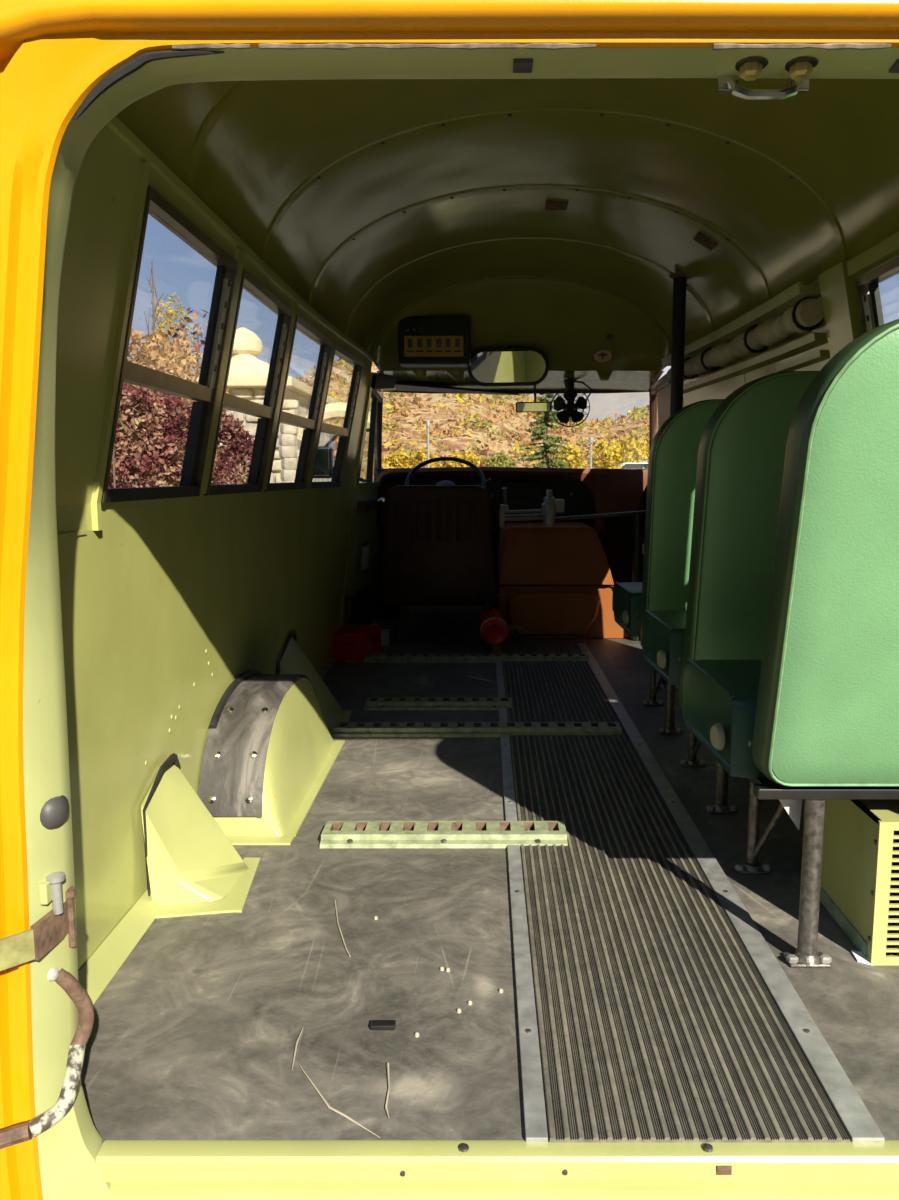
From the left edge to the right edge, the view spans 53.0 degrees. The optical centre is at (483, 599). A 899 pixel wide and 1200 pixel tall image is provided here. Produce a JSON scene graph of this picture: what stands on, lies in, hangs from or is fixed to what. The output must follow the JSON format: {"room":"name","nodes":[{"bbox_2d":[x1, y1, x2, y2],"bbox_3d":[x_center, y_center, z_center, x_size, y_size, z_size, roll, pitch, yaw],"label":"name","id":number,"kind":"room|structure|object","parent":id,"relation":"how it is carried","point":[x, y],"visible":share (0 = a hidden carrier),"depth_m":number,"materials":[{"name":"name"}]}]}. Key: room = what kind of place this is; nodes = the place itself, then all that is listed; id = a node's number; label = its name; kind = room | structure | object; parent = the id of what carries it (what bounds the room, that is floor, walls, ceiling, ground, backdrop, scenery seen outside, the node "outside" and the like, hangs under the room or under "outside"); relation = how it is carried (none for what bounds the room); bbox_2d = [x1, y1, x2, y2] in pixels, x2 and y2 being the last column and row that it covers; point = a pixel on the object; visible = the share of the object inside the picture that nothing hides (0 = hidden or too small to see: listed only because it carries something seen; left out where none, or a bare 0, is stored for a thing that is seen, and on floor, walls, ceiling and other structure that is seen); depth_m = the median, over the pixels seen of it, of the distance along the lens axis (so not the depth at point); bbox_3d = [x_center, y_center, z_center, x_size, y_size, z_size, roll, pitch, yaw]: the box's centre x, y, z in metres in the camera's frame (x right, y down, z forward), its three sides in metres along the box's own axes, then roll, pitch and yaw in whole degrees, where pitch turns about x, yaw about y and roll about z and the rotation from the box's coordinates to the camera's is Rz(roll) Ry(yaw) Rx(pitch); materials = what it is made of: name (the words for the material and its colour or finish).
{"room":"vehicle interior","nodes":[
{"label":"vehicle interior","id":0,"kind":"room"},
{"bbox_2d":[55,125,371,971],"bbox_3d":[-0.627,-0.205,2.687,0.220,1.393,3.255,0,8,0],"label":"wall","id":1,"kind":"structure","parent":0,"point":[165,582],"depth_m":1.77,"materials":[{"name":"green metal"}]},
{"bbox_2d":[39,872,64,914],"bbox_3d":[-0.514,0.351,1.081,0.024,0.049,0.036,0,8,0],"label":"pin","id":2,"kind":"object","parent":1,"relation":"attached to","point":[50,889],"visible":1,"depth_m":1.07,"materials":[{"name":"silver metal"}]},
{"bbox_2d":[40,795,68,829],"bbox_3d":[-0.510,0.253,1.080,0.019,0.044,0.044,1,8,8],"label":"bumper cover","id":3,"kind":"object","parent":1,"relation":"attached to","point":[54,813],"visible":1,"depth_m":1.07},
{"bbox_2d":[78,889,159,1004],"bbox_3d":[-0.659,0.636,1.507,0.037,0.046,0.680,0,8,-1],"label":"baseboard","id":4,"kind":"structure","parent":1,"relation":"attached to","point":[101,967],"depth_m":1.62,"materials":[{"name":"yellow metal"}]},
{"bbox_2d":[101,186,237,502],"bbox_3d":[-0.645,-0.474,1.836,0.160,0.533,0.559,0,8,0],"label":"window","id":5,"kind":"structure","parent":1,"relation":"in","point":[203,393],"depth_m":1.94,"materials":[{"name":"brown metal"}]},
{"bbox_2d":[57,162,336,537],"bbox_3d":[-0.617,-0.515,2.210,0.143,0.615,2.352,0,8,0],"label":"trim","id":6,"kind":"structure","parent":1,"relation":"attached to","point":[239,255],"depth_m":1.57,"materials":[{"name":"green metal"}]},
{"bbox_2d":[186,80,256,191],"bbox_3d":[0.181,-0.963,1.698,1.492,0.378,0.031,0,8,0],"label":"trim","id":7,"kind":"structure","parent":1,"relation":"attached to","point":[240,87],"depth_m":1.70,"materials":[{"name":"green metal"}]},
{"bbox_2d":[203,269,292,495],"bbox_3d":[-0.646,-0.558,2.443,0.160,0.533,0.555,0,8,0],"label":"window","id":8,"kind":"structure","parent":1,"relation":"in","point":[266,412],"depth_m":2.63,"materials":[{"name":"brown metal"}]},
{"bbox_2d":[264,315,331,490],"bbox_3d":[-0.640,-0.642,3.056,0.173,0.533,0.555,0,8,0],"label":"window","id":9,"kind":"structure","parent":1,"relation":"in","point":[309,424],"depth_m":3.25,"materials":[{"name":"brown metal"}]},
{"bbox_2d":[307,344,363,488],"bbox_3d":[-0.614,-0.725,3.661,0.159,0.533,0.565,0,8,3],"label":"window","id":10,"kind":"structure","parent":1,"relation":"in","point":[344,433],"depth_m":3.86,"materials":[{"name":"brown metal"}]},
{"bbox_2d":[341,372,385,626],"bbox_3d":[-0.635,-0.477,4.757,0.231,1.316,0.903,0,8,0],"label":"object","id":11,"kind":"structure","parent":1,"relation":"in","point":[360,606],"depth_m":4.67,"materials":[{"name":"green metal"}]},
{"bbox_2d":[313,428,368,482],"bbox_3d":[-0.803,-0.798,5.016,0.354,0.319,0.095,0,8,0],"label":"mirror","id":12,"kind":"object","parent":11,"relation":"attached to","point":[324,467],"visible":0.48,"depth_m":4.98,"materials":[{"name":"black paint"}]},
{"bbox_2d":[313,448,328,475],"bbox_3d":[-0.912,-0.761,4.979,0.112,0.150,0.010,0,8,0],"label":"mirror","id":13,"kind":"object","parent":12,"relation":"attached to","point":[321,468],"depth_m":4.98,"materials":[{"name":"black metal"}]},
{"bbox_2d":[357,542,368,574],"bbox_3d":[-0.629,-0.220,4.688,0.030,0.155,0.200,0,8,3],"label":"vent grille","id":14,"kind":"object","parent":11,"relation":"attached to","point":[362,547],"depth_m":4.62,"materials":[{"name":"metal"}]},
{"bbox_2d":[371,372,397,388],"bbox_3d":[-0.488,-1.058,4.378,0.038,0.095,0.280,3,8,19],"label":"bracket","id":15,"kind":"object","parent":11,"relation":"attached to","point":[380,381],"visible":1,"depth_m":4.34,"materials":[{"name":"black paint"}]},
{"bbox_2d":[346,237,713,336],"bbox_3d":[0.181,-1.212,3.512,1.442,0.378,0.031,0,8,0],"label":"trim","id":16,"kind":"structure","parent":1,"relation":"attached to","point":[662,269],"depth_m":3.49,"materials":[{"name":"green metal"}]},
{"bbox_2d":[309,185,770,307],"bbox_3d":[0.181,-1.127,2.890,1.489,0.378,0.031,0,8,0],"label":"trim","id":17,"kind":"structure","parent":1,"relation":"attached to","point":[720,233],"depth_m":2.87,"materials":[{"name":"green metal"}]},
{"bbox_2d":[263,108,846,263],"bbox_3d":[0.181,-1.045,2.294,1.495,0.378,0.031,0,8,0],"label":"trim","id":18,"kind":"structure","parent":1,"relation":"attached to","point":[798,181],"depth_m":2.28,"materials":[{"name":"green metal"}]},
{"bbox_2d":[23,48,898,1199],"bbox_3d":[0.198,-0.049,1.039,2.116,2.130,0.072,0,8,0],"label":"door frame","id":19,"kind":"structure","parent":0,"point":[68,1150],"depth_m":1.01,"materials":[{"name":"green metal"}]},
{"bbox_2d":[0,886,76,970],"bbox_3d":[-0.591,0.404,1.032,0.242,0.079,0.053,-6,10,-35],"label":"strap","id":20,"kind":"object","parent":19,"relation":"attached to","point":[33,943],"visible":0.97,"depth_m":1.06,"materials":[{"name":"brown metal"}]},
{"bbox_2d":[0,968,93,1148],"bbox_3d":[-0.585,0.547,1.049,0.251,0.191,0.077,-5,9,-30],"label":"stay arm","id":21,"kind":"object","parent":19,"relation":"attached to","point":[22,1132],"visible":1,"depth_m":1.09,"materials":[{"name":"brown metal"}]},
{"bbox_2d":[74,50,223,119],"bbox_3d":[-0.348,-0.535,0.936,0.159,0.068,0.010,0,8,0],"label":"strip","id":22,"kind":"object","parent":19,"relation":"attached to","point":[138,62],"visible":1,"depth_m":0.93,"materials":[{"name":"black rubber"}]},
{"bbox_2d":[172,43,250,49],"bbox_3d":[-0.281,-0.571,0.928,0.080,0.007,0.008,0,8,0],"label":"strip","id":23,"kind":"object","parent":19,"relation":"attached to","point":[216,46],"visible":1,"depth_m":0.93,"materials":[{"name":"silver metal"}]},
{"bbox_2d":[259,43,596,49],"bbox_3d":[-0.058,-0.571,0.928,0.348,0.007,0.007,0,8,0],"label":"strip","id":24,"kind":"object","parent":19,"relation":"attached to","point":[287,46],"visible":1,"depth_m":0.93,"materials":[{"name":"silver metal"}]},
{"bbox_2d":[0,30,898,1199],"bbox_3d":[0.198,-0.043,1.000,2.116,2.132,0.019,0,8,0],"label":"trim","id":25,"kind":"structure","parent":19,"relation":"attached to","point":[43,85],"depth_m":0.96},
{"bbox_2d":[0,0,898,60],"bbox_3d":[0.201,-0.592,0.920,1.737,0.151,0.046,0,8,0],"label":"trim","id":26,"kind":"structure","parent":19,"relation":"attached to","point":[20,20],"depth_m":0.90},
{"bbox_2d":[93,1140,898,1199],"bbox_3d":[0.226,0.862,1.174,1.440,0.312,0.058,0,8,0],"label":"trim","id":27,"kind":"structure","parent":19,"relation":"attached to","point":[135,1169],"depth_m":1.15,"materials":[{"name":"yellow metal"}]},
{"bbox_2d":[735,57,767,80],"bbox_3d":[0.285,-0.565,0.964,0.036,0.013,0.036,0,8,0],"label":"light","id":28,"kind":"object","parent":19,"relation":"attached to","point":[750,69],"visible":1,"depth_m":0.96,"materials":[{"name":"black paint"}]},
{"bbox_2d":[717,76,809,99],"bbox_3d":[0.307,-0.562,0.989,0.101,0.028,0.017,0,8,0],"label":"handle","id":29,"kind":"object","parent":19,"relation":"attached to","point":[725,84],"visible":0.94,"depth_m":0.98,"materials":[{"name":"metal"}]},
{"bbox_2d":[712,43,890,49],"bbox_3d":[0.327,-0.571,0.928,0.183,0.007,0.008,0,8,0],"label":"strip","id":30,"kind":"object","parent":19,"relation":"attached to","point":[716,46],"visible":1,"depth_m":0.93,"materials":[{"name":"silver metal"}]},
{"bbox_2d":[785,57,818,80],"bbox_3d":[0.339,-0.565,0.964,0.036,0.013,0.036,0,8,0],"label":"light","id":31,"kind":"object","parent":19,"relation":"attached to","point":[799,69],"visible":1,"depth_m":0.96,"materials":[{"name":"black paint"}]},
{"bbox_2d":[81,624,898,1147],"bbox_3d":[0.181,0.433,3.349,1.840,0.052,4.405,0,8,0],"label":"floor","id":32,"kind":"structure","parent":0,"point":[195,1034],"depth_m":1.59,"materials":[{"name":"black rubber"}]},
{"bbox_2d":[141,753,259,917],"bbox_3d":[-0.582,0.477,1.882,0.201,0.265,0.280,0,8,0],"label":"wedge cover","id":33,"kind":"object","parent":32,"relation":"on","point":[193,868],"visible":0.98,"depth_m":1.86,"materials":[{"name":"yellow metal"}]},
{"bbox_2d":[198,670,344,844],"bbox_3d":[-0.573,0.368,2.510,0.239,0.307,0.830,0,8,0],"label":"wheel arch cover","id":34,"kind":"object","parent":32,"relation":"on","point":[270,749],"visible":1,"depth_m":2.26,"materials":[{"name":"yellow metal"}]},
{"bbox_2d":[277,631,350,734],"bbox_3d":[-0.582,0.280,3.133,0.234,0.311,0.335,0,8,0],"label":"wedge cover","id":35,"kind":"object","parent":32,"relation":"on","point":[291,660],"visible":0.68,"depth_m":3.17,"materials":[{"name":"green metal"}]},
{"bbox_2d":[332,624,380,662],"bbox_3d":[-0.618,0.197,4.307,0.182,0.151,0.267,2,8,12],"label":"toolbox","id":36,"kind":"object","parent":32,"relation":"on","point":[350,642],"visible":0.84,"depth_m":4.19,"materials":[{"name":"red metal"}]},
{"bbox_2d":[380,485,495,642],"bbox_3d":[-0.234,-0.206,4.823,0.598,0.813,0.622,0,8,0],"label":"seat","id":37,"kind":"object","parent":32,"relation":"on","point":[438,562],"visible":0.94,"depth_m":4.58,"materials":[{"name":"brown leather"}]},
{"bbox_2d":[364,697,511,709],"bbox_3d":[-0.169,0.388,3.391,0.548,0.025,0.120,0,8,0],"label":"floor track","id":38,"kind":"object","parent":32,"relation":"on","point":[371,703],"visible":1,"depth_m":3.35,"materials":[{"name":"metal"}]},
{"bbox_2d":[320,821,567,847],"bbox_3d":[-0.094,0.557,2.160,0.578,0.025,0.129,0,8,0],"label":"floor track","id":39,"kind":"object","parent":32,"relation":"on","point":[335,834],"visible":1,"depth_m":2.12,"materials":[{"name":"green metal"}]},
{"bbox_2d":[346,654,589,662],"bbox_3d":[-0.075,0.272,4.235,1.131,0.025,0.112,0,8,0],"label":"floor track","id":40,"kind":"object","parent":32,"relation":"on","point":[371,658],"visible":0.95,"depth_m":4.20,"materials":[{"name":"metal"}]},
{"bbox_2d":[332,722,621,736],"bbox_3d":[-0.021,0.435,3.048,0.963,0.025,0.120,0,8,0],"label":"floor track","id":41,"kind":"object","parent":32,"relation":"on","point":[341,729],"visible":1,"depth_m":3.01,"materials":[{"name":"metal"}]},
{"bbox_2d":[479,594,522,653],"bbox_3d":[0.082,0.095,4.540,0.214,0.288,0.433,0,8,0],"label":"fire extinguisher","id":42,"kind":"object","parent":32,"relation":"on","point":[494,629],"visible":0.95,"depth_m":4.36,"materials":[{"name":"red metal"}]},
{"bbox_2d":[495,644,547,1141],"bbox_3d":[0.069,0.463,2.901,0.029,0.011,3.494,0,8,0],"label":"metal strip","id":43,"kind":"object","parent":32,"relation":"on","point":[535,1122],"visible":0.81,"depth_m":1.54,"materials":[{"name":"metal"}]},
{"bbox_2d":[497,522,630,638],"bbox_3d":[0.447,-0.117,4.947,0.748,0.602,0.417,0,8,0],"label":"engine cover","id":44,"kind":"object","parent":32,"relation":"on","point":[557,582],"visible":0.8,"depth_m":4.75,"materials":[{"name":"orange plastic"}]},
{"bbox_2d":[630,514,642,640],"bbox_3d":[0.800,-0.115,4.715,0.049,0.662,0.052,0,8,0],"label":"post","id":45,"kind":"object","parent":32,"relation":"on","point":[637,518],"visible":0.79,"depth_m":4.68,"materials":[{"name":"metal"}]},
{"bbox_2d":[499,488,645,526],"bbox_3d":[0.523,-0.461,4.663,0.911,0.242,0.138,-2,8,-16],"label":"door lever","id":46,"kind":"object","parent":45,"relation":"attached to","point":[551,506],"visible":0.92,"depth_m":4.57,"materials":[{"name":"metal"}]},
{"bbox_2d":[612,399,724,733],"bbox_3d":[0.763,-0.106,3.095,0.555,1.085,0.762,0,8,0],"label":"seat","id":47,"kind":"object","parent":32,"relation":"on","point":[673,453],"visible":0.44,"depth_m":2.81,"materials":[{"name":"green leather"}]},
{"bbox_2d":[614,582,641,636],"bbox_3d":[0.762,0.026,3.279,0.523,0.159,0.433,0,8,0],"label":"cushion","id":48,"kind":"object","parent":47,"relation":"on","point":[627,595],"depth_m":3.17,"materials":[{"name":"green leather"}]},
{"bbox_2d":[659,272,686,690],"bbox_3d":[0.752,-0.446,3.567,0.086,1.629,0.086,0,8,0],"label":"pole","id":49,"kind":"object","parent":32,"relation":"on","point":[679,278],"visible":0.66,"depth_m":3.47,"materials":[{"name":"black metal"}]},
{"bbox_2d":[501,643,849,1142],"bbox_3d":[0.280,0.463,2.908,0.390,0.009,3.509,0,8,0],"label":"mat","id":50,"kind":"object","parent":32,"relation":"on","point":[657,1023],"visible":0.92,"depth_m":1.57,"materials":[{"name":"rubber"}]},
{"bbox_2d":[640,371,818,813],"bbox_3d":[0.748,-0.007,2.379,0.555,1.085,0.762,0,8,0],"label":"seat","id":51,"kind":"object","parent":32,"relation":"on","point":[742,446],"visible":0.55,"depth_m":2.08,"materials":[{"name":"green leather"}]},
{"bbox_2d":[642,610,686,684],"bbox_3d":[0.747,0.124,2.564,0.523,0.159,0.433,0,8,0],"label":"cushion","id":52,"kind":"object","parent":51,"relation":"on","point":[663,631],"depth_m":2.48,"materials":[{"name":"green leather"}]},
{"bbox_2d":[577,643,884,1141],"bbox_3d":[0.500,0.463,2.901,0.043,0.011,3.494,0,8,0],"label":"metal strip","id":53,"kind":"object","parent":32,"relation":"on","point":[855,1118],"visible":1,"depth_m":1.59,"materials":[{"name":"metal"}]},
{"bbox_2d":[679,319,898,967],"bbox_3d":[0.712,0.092,1.657,0.555,1.085,0.762,0,8,0],"label":"seat","id":54,"kind":"object","parent":32,"relation":"on","point":[816,717],"visible":1,"depth_m":1.42,"materials":[{"name":"green leather"}]},
{"bbox_2d":[682,659,765,777],"bbox_3d":[0.710,0.224,1.841,0.523,0.159,0.433,0,8,0],"label":"cushion","id":55,"kind":"object","parent":54,"relation":"on","point":[719,696],"depth_m":1.76,"materials":[{"name":"green leather"}]},
{"bbox_2d":[820,799,898,964],"bbox_3d":[0.851,0.494,1.743,0.332,0.266,0.328,0,8,0],"label":"box","id":56,"kind":"object","parent":32,"relation":"on","point":[859,888],"visible":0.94,"depth_m":1.64,"materials":[{"name":"yellow metal"}]},
{"bbox_2d":[869,821,898,964],"bbox_3d":[0.851,0.516,1.583,0.330,0.266,0.007,0,8,0],"label":"grille","id":57,"kind":"object","parent":56,"relation":"attached to","point":[884,836],"depth_m":1.58,"materials":[{"name":"yellow metal"}]},
{"bbox_2d":[116,78,898,356],"bbox_3d":[0.181,-1.102,2.550,1.584,0.421,3.246,0,8,0],"label":"ceiling","id":58,"kind":"structure","parent":0,"point":[840,137],"depth_m":2.44,"materials":[{"name":"green metal"}]},
{"bbox_2d":[377,469,647,625],"bbox_3d":[0.189,-0.291,5.299,1.617,0.955,0.258,0,8,0],"label":"wall","id":59,"kind":"structure","parent":0,"point":[617,540],"depth_m":5.36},
{"bbox_2d":[374,398,382,475],"bbox_3d":[-0.600,-0.819,5.140,0.045,0.738,0.166,-2,8,-14],"label":"door frame","id":60,"kind":"structure","parent":59,"relation":"attached to","point":[378,434],"depth_m":5.13,"materials":[{"name":"metal"}]},
{"bbox_2d":[376,467,647,534],"bbox_3d":[0.178,-0.569,5.203,1.578,0.396,0.221,0,8,0],"label":"dashboard","id":61,"kind":"object","parent":59,"relation":"attached to","point":[584,491],"visible":0.45,"depth_m":5.18,"materials":[{"name":"black paint"}]},
{"bbox_2d":[405,457,490,488],"bbox_3d":[-0.195,-0.544,4.962,0.406,0.489,0.435,6,10,39],"label":"steering wheel","id":62,"kind":"object","parent":61,"relation":"attached to","point":[444,482],"visible":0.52,"depth_m":5.00,"materials":[{"name":"black paint"}]},
{"bbox_2d":[649,391,656,450],"bbox_3d":[0.961,-0.819,5.140,0.045,0.738,0.166,2,8,14],"label":"door frame","id":63,"kind":"structure","parent":59,"relation":"attached to","point":[652,398],"depth_m":5.08,"materials":[{"name":"brown metal"}]},
{"bbox_2d":[374,279,669,390],"bbox_3d":[0.181,-1.329,4.583,1.468,0.440,0.843,0,8,0],"label":"wall","id":64,"kind":"structure","parent":0,"point":[568,322],"depth_m":4.28,"materials":[{"name":"green metal"}]},
{"bbox_2d":[106,116,374,361],"bbox_3d":[-0.551,-0.890,2.584,0.046,0.014,3.238,0,8,1],"label":"trim","id":65,"kind":"structure","parent":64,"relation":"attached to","point":[115,124],"depth_m":1.82,"materials":[{"name":"green metal"}]},
{"bbox_2d":[398,316,470,366],"bbox_3d":[-0.232,-1.220,4.261,0.336,0.217,0.168,0,8,0],"label":"switch panel","id":66,"kind":"object","parent":64,"relation":"attached to","point":[423,341],"visible":0.99,"depth_m":4.20,"materials":[{"name":"black paint"}]},
{"bbox_2d":[395,381,519,394],"bbox_3d":[-0.138,-1.126,4.815,0.671,0.055,0.301,0,8,0],"label":"sun visor","id":67,"kind":"object","parent":64,"relation":"attached to","point":[400,386],"visible":0.86,"depth_m":4.79,"materials":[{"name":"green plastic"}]},
{"bbox_2d":[467,346,548,385],"bbox_3d":[0.123,-1.132,4.370,0.395,0.192,0.158,1,8,9],"label":"mirror","id":68,"kind":"object","parent":64,"relation":"attached to","point":[509,366],"visible":0.94,"depth_m":4.31,"materials":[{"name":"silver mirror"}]},
{"bbox_2d":[383,388,650,393],"bbox_3d":[0.185,-1.173,5.038,1.576,0.040,0.045,0,8,0],"label":"trim","id":69,"kind":"structure","parent":64,"relation":"attached to","point":[512,391],"depth_m":5.03,"materials":[{"name":"brown plastic"}]},
{"bbox_2d":[373,275,671,359],"bbox_3d":[0.181,-1.302,4.165,1.396,0.378,0.028,0,8,0],"label":"trim","id":70,"kind":"structure","parent":64,"relation":"attached to","point":[637,306],"depth_m":4.14,"materials":[{"name":"green metal"}]},
{"bbox_2d":[516,390,550,412],"bbox_3d":[0.277,-1.099,4.982,0.196,0.125,0.109,1,8,10],"label":"mirror","id":71,"kind":"object","parent":64,"relation":"attached to","point":[535,406],"visible":0.97,"depth_m":4.94,"materials":[{"name":"black paint"}]},
{"bbox_2d":[551,378,592,426],"bbox_3d":[0.463,-1.018,4.654,0.193,0.252,0.202,5,9,32],"label":"fan","id":72,"kind":"object","parent":64,"relation":"hanging from","point":[570,410],"visible":1,"depth_m":4.62,"materials":[{"name":"black metal"}]},
{"bbox_2d":[683,255,898,406],"bbox_3d":[0.989,-0.205,2.687,0.222,1.393,3.255,0,8,0],"label":"wall","id":73,"kind":"structure","parent":0,"point":[857,277],"depth_m":2.18,"materials":[{"name":"green metal"}]},
{"bbox_2d":[650,373,670,429],"bbox_3d":[0.997,-0.476,4.787,0.219,1.359,0.963,0,8,0],"label":"door","id":74,"kind":"structure","parent":73,"relation":"in","point":[661,388],"depth_m":4.67,"materials":[{"name":"green metal"}]},
{"bbox_2d":[661,282,820,365],"bbox_3d":[0.878,-0.965,3.275,0.093,0.030,1.646,0,8,-2],"label":"rail","id":75,"kind":"object","parent":73,"relation":"attached to","point":[776,306],"visible":0.76,"depth_m":2.89,"materials":[{"name":"green metal"}]},
{"bbox_2d":[666,297,823,381],"bbox_3d":[0.884,-0.900,3.261,0.103,0.089,1.594,0,8,-2],"label":"canvas","id":76,"kind":"object","parent":75,"relation":"hanging from","point":[807,314],"visible":0.88,"depth_m":2.88,"materials":[{"name":"beige fabric"}]},
{"bbox_2d":[683,301,829,405],"bbox_3d":[0.979,-0.281,3.369,0.255,1.324,1.660,0,8,0],"label":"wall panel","id":77,"kind":"structure","parent":73,"relation":"in","point":[723,389],"depth_m":3.00,"materials":[{"name":"green metal"}]},
{"bbox_2d":[818,232,898,358],"bbox_3d":[0.973,-0.491,1.768,0.150,0.576,1.402,0,8,0],"label":"trim","id":78,"kind":"structure","parent":73,"relation":"attached to","point":[838,289],"depth_m":2.29,"materials":[{"name":"green metal"}]},
{"bbox_2d":[855,257,898,333],"bbox_3d":[1.007,-0.513,2.121,0.160,0.533,0.335,0,8,0],"label":"window","id":79,"kind":"structure","parent":73,"relation":"in","point":[867,285],"depth_m":2.20,"materials":[{"name":"brown metal"}]},
{"label":"outside","id":80,"kind":"structure","parent":0,"visible":0},
{"label":"ground","id":81,"kind":"structure","parent":80,"visible":0},
{"bbox_2d":[108,361,192,487],"bbox_3d":[-2.518,-0.538,6.521,0.962,2.332,0.956,-7,11,-43],"label":"shrub","id":82,"kind":"object","parent":81,"relation":"on","point":[135,461],"visible":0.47,"depth_m":6.24,"materials":[{"name":"red plant"}]},
{"bbox_2d":[172,308,209,406],"bbox_3d":[-2.142,-1.786,6.698,0.323,0.736,0.302,6,10,39],"label":"sprig","id":83,"kind":"object","parent":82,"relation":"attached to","point":[198,332],"visible":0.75,"depth_m":6.68,"materials":[{"name":"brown plant"}]},
{"bbox_2d":[144,261,167,362],"bbox_3d":[-4.363,-2.286,11.809,0.638,4.276,0.381,0,8,0],"label":"bare tree","id":84,"kind":"object","parent":81,"relation":"on","point":[154,318],"visible":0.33,"depth_m":11.63,"materials":[{"name":"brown plant"}]},
{"bbox_2d":[116,324,228,484],"bbox_3d":[-3.256,-1.206,8.945,1.515,2.995,1.431,7,11,42],"label":"shrub","id":85,"kind":"object","parent":81,"relation":"on","point":[158,356],"visible":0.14,"depth_m":8.63,"materials":[{"name":"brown plant"}]},
{"bbox_2d":[151,292,194,362],"bbox_3d":[-3.459,-1.651,10.196,0.458,3.534,0.457,0,8,0],"label":"shrub","id":86,"kind":"object","parent":81,"relation":"on","point":[171,311],"visible":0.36,"depth_m":9.95,"materials":[{"name":"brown plant"}]},
{"bbox_2d":[167,410,253,484],"bbox_3d":[-2.180,-0.547,7.383,0.781,2.116,0.856,0,8,0],"label":"shrub","id":87,"kind":"object","parent":81,"relation":"on","point":[238,444],"visible":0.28,"depth_m":7.13,"materials":[{"name":"red plant"}]},
{"bbox_2d":[185,327,336,482],"bbox_3d":[-3.661,-2.329,14.394,2.483,3.648,3.870,0,8,0],"label":"stone building","id":88,"kind":"structure","parent":81,"relation":"on","point":[248,375],"depth_m":12.83,"materials":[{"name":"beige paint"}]},
{"bbox_2d":[279,402,369,482],"bbox_3d":[-1.907,-1.249,11.198,1.209,2.383,0.383,0,8,0],"label":"stone pillar","id":89,"kind":"structure","parent":81,"relation":"on","point":[289,435],"depth_m":10.98,"materials":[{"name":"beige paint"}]},
{"bbox_2d":[517,394,574,467],"bbox_3d":[1.709,-4.050,25.502,2.026,4.029,1.835,0,8,0],"label":"conifer","id":90,"kind":"object","parent":81,"relation":"on","point":[540,432],"visible":0.55,"depth_m":25.27,"materials":[{"name":"green plant"}]},
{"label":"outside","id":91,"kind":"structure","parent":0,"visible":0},
{"bbox_2d":[526,366,670,421],"bbox_3d":[0.000,-77.432,323.564,626.080,68.148,232.200,0,8,0],"label":"mountain","id":92,"kind":"structure","parent":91,"point":[602,405],"depth_m":306.90},
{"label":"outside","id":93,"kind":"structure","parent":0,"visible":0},
{"bbox_2d":[120,364,657,482],"bbox_3d":[0.000,-15.943,70.727,136.499,15.262,75.680,0,8,0],"label":"hillside","id":94,"kind":"structure","parent":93,"point":[457,441],"depth_m":63.60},
{"bbox_2d":[382,449,415,467],"bbox_3d":[-4.686,-7.526,49.340,2.124,1.497,2.207,0,8,0],"label":"autumn tree","id":95,"kind":"object","parent":94,"relation":"on","point":[404,460],"visible":0.7,"depth_m":48.80,"materials":[{"name":"yellow plant"}]},
{"bbox_2d":[142,358,657,482],"bbox_3d":[-7.717,-15.441,64.792,64.342,16.492,57.887,0,8,0],"label":"brush","id":96,"kind":"object","parent":94,"relation":"on","point":[485,450],"visible":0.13,"depth_m":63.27,"materials":[{"name":"yellow plant"}]},
{"bbox_2d":[408,448,441,467],"bbox_3d":[-3.008,-6.780,45.942,1.780,2.005,1.816,0,8,0],"label":"autumn tree","id":97,"kind":"object","parent":94,"relation":"on","point":[421,452],"visible":0.59,"depth_m":45.55,"materials":[{"name":"yellow plant"}]},
{"bbox_2d":[439,451,483,466],"bbox_3d":[-1.161,-6.832,46.780,2.326,1.841,2.191,0,8,0],"label":"autumn tree","id":98,"kind":"object","parent":94,"relation":"on","point":[471,457],"visible":0.45,"depth_m":46.36,"materials":[{"name":"yellow plant"}]},
{"bbox_2d":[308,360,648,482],"bbox_3d":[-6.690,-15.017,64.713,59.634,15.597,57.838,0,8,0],"label":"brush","id":99,"kind":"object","parent":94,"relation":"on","point":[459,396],"visible":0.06,"depth_m":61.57,"materials":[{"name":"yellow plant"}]},
{"bbox_2d":[484,453,516,466],"bbox_3d":[0.905,-7.332,49.336,1.911,1.502,1.996,0,8,0],"label":"autumn tree","id":100,"kind":"object","parent":94,"relation":"on","point":[505,461],"visible":0.5,"depth_m":48.99,"materials":[{"name":"yellow plant"}]},
{"bbox_2d":[553,443,586,467],"bbox_3d":[4.015,-5.970,42.566,1.677,2.801,1.639,0,8,0],"label":"autumn tree","id":101,"kind":"object","parent":94,"relation":"on","point":[578,453],"visible":0.56,"depth_m":42.17,"materials":[{"name":"yellow plant"}]},
{"bbox_2d":[586,439,624,468],"bbox_3d":[6.431,-7.133,47.635,1.963,2.775,1.895,-6,10,-36],"label":"autumn tree","id":102,"kind":"object","parent":94,"relation":"on","point":[599,447],"visible":0.81,"depth_m":47.25,"materials":[{"name":"yellow plant"}]},
{"bbox_2d":[611,433,648,463],"bbox_3d":[9.034,-9.184,56.050,2.568,2.352,2.406,0,8,0],"label":"autumn tree","id":103,"kind":"object","parent":94,"relation":"on","point":[641,450],"visible":0.73,"depth_m":55.52,"materials":[{"name":"yellow plant"}]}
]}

